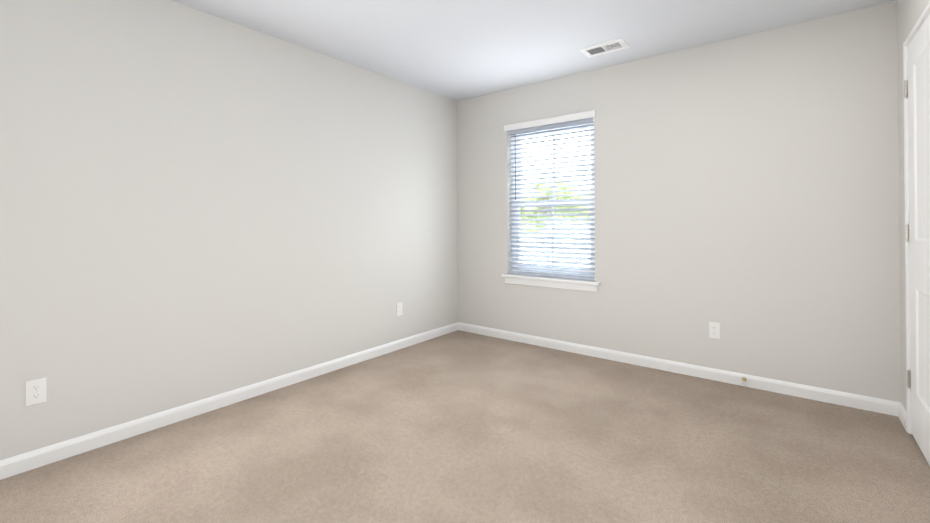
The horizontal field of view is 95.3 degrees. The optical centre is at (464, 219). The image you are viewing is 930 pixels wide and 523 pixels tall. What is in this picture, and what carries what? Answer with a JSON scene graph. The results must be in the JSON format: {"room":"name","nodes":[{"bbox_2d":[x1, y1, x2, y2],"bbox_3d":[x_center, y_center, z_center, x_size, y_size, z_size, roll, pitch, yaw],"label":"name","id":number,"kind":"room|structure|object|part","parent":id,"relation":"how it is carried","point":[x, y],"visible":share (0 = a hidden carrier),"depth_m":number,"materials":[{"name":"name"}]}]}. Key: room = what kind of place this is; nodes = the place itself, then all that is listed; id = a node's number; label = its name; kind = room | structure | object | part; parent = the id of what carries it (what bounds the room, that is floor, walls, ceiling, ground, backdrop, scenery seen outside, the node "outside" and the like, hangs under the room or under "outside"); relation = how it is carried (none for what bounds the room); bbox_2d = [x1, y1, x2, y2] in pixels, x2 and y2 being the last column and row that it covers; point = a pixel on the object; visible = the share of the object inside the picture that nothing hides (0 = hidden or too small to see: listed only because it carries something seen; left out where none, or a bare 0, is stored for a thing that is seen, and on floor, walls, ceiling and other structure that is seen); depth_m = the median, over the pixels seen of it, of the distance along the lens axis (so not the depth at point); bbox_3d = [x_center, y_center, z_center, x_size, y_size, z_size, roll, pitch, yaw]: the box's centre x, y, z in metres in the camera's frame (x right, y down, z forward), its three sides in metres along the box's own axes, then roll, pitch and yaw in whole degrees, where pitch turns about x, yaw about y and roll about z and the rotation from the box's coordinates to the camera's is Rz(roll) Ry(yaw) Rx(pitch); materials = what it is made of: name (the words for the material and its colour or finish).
{"room":"empty bedroom","nodes":[
{"label":"empty bedroom","id":0,"kind":"room"},
{"bbox_2d":[0,0,457,459],"bbox_3d":[-1.580,-0.048,2.721,0.150,2.640,5.000,0,0,38],"label":"wall","id":1,"kind":"structure","parent":0,"point":[196,205],"depth_m":2.53,"materials":[{"name":"white paint"}]},
{"bbox_2d":[26,378,45,405],"bbox_3d":[-2.029,0.814,2.006,0.007,0.115,0.070,0,0,38],"label":"electrical outlet","id":2,"kind":"object","parent":1,"relation":"attached to","point":[36,391],"visible":1,"depth_m":2.00,"materials":[{"name":"white plastic"}]},
{"bbox_2d":[0,322,459,479],"bbox_3d":[-1.510,1.130,2.665,0.014,0.082,4.700,0,0,38],"label":"baseboard","id":3,"kind":"structure","parent":1,"relation":"attached to","point":[23,462],"depth_m":2.49,"materials":[{"name":"white paint"}]},
{"bbox_2d":[396,302,401,315],"bbox_3d":[-0.595,0.814,3.853,0.007,0.115,0.070,0,0,38],"label":"electrical outlet","id":4,"kind":"object","parent":1,"relation":"attached to","point":[399,309],"visible":1,"depth_m":3.85,"materials":[{"name":"white plastic"}]},
{"bbox_2d":[0,330,929,522],"bbox_3d":[0.195,1.207,1.342,4.629,0.100,5.000,0,0,38],"label":"floor","id":5,"kind":"structure","parent":0,"point":[458,426],"depth_m":2.08,"materials":[{"name":"carpet"}]},
{"bbox_2d":[171,0,896,100],"bbox_3d":[-0.211,-1.339,1.662,3.329,0.120,4.700,0,0,38],"label":"ceiling","id":6,"kind":"structure","parent":0,"point":[457,50],"depth_m":2.84,"materials":[{"name":"white paint"}]},
{"bbox_2d":[579,38,629,56],"bbox_3d":[1.035,-1.278,3.152,0.315,0.023,0.195,0,0,38],"label":"ceiling vent","id":7,"kind":"object","parent":6,"relation":"in","point":[595,50],"visible":1,"depth_m":3.15,"materials":[{"name":"white metal"}]},
{"bbox_2d":[457,1,900,401],"bbox_3d":[1.281,-0.056,3.571,3.329,2.640,0.150,0,0,38],"label":"wall","id":8,"kind":"structure","parent":0,"point":[746,192],"depth_m":3.00,"materials":[{"name":"white paint"}]},
{"bbox_2d":[501,123,599,291],"bbox_3d":[0.792,-0.133,3.927,0.966,1.499,0.188,0,0,38],"label":"window unit","id":9,"kind":"structure","parent":8,"relation":"in","point":[552,133],"depth_m":3.95,"materials":[{"name":"white plastic"}]},
{"bbox_2d":[503,110,595,279],"bbox_3d":[0.770,-0.203,3.900,0.918,1.443,0.092,0,0,38],"label":"window blinds","id":10,"kind":"object","parent":9,"relation":"attached to","point":[562,122],"visible":0.85,"depth_m":3.88,"materials":[{"name":"grey plastic"}]},
{"bbox_2d":[460,322,906,421],"bbox_3d":[1.248,1.123,3.490,3.299,0.082,0.014,0,0,38],"label":"baseboard","id":11,"kind":"structure","parent":8,"relation":"attached to","point":[889,407],"depth_m":3.06,"materials":[{"name":"white paint"}]},
{"bbox_2d":[709,322,719,338],"bbox_3d":[1.804,0.801,3.064,0.070,0.115,0.007,0,0,38],"label":"electrical outlet","id":12,"kind":"object","parent":8,"relation":"attached to","point":[714,329],"visible":1,"depth_m":3.06,"materials":[{"name":"white plastic"}]},
{"bbox_2d":[897,0,929,411],"bbox_3d":[1.168,-0.071,0.588,0.150,2.640,5.000,0,0,38],"label":"wall","id":13,"kind":"structure","parent":0,"point":[909,12],"depth_m":2.41,"materials":[{"name":"white paint"}]},
{"bbox_2d":[903,1,929,434],"bbox_3d":[2.161,0.093,1.876,0.162,2.116,0.978,0,0,38],"label":"door frame","id":14,"kind":"structure","parent":13,"relation":"attached to","point":[917,24],"depth_m":2.29,"materials":[{"name":"white paint"}]},
{"bbox_2d":[904,13,929,465],"bbox_3d":[2.119,0.106,1.917,0.049,2.068,0.916,0,0,38],"label":"door","id":15,"kind":"structure","parent":13,"relation":"in","point":[918,50],"depth_m":2.11,"materials":[{"name":"white paint"}]},
{"bbox_3d":[2.394,0.075,2.275,0.044,1.658,0.014,0,0,38],"label":"door hinges","id":16,"kind":"part","parent":15,"relation":"part of","materials":[{"name":"silver metal"}]},
{"label":"outside","id":17,"kind":"structure","parent":0,"visible":0},
{"bbox_2d":[520,131,590,266],"bbox_3d":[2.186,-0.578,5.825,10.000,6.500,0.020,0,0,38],"label":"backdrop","id":18,"kind":"structure","parent":17,"point":[561,160],"depth_m":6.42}
]}

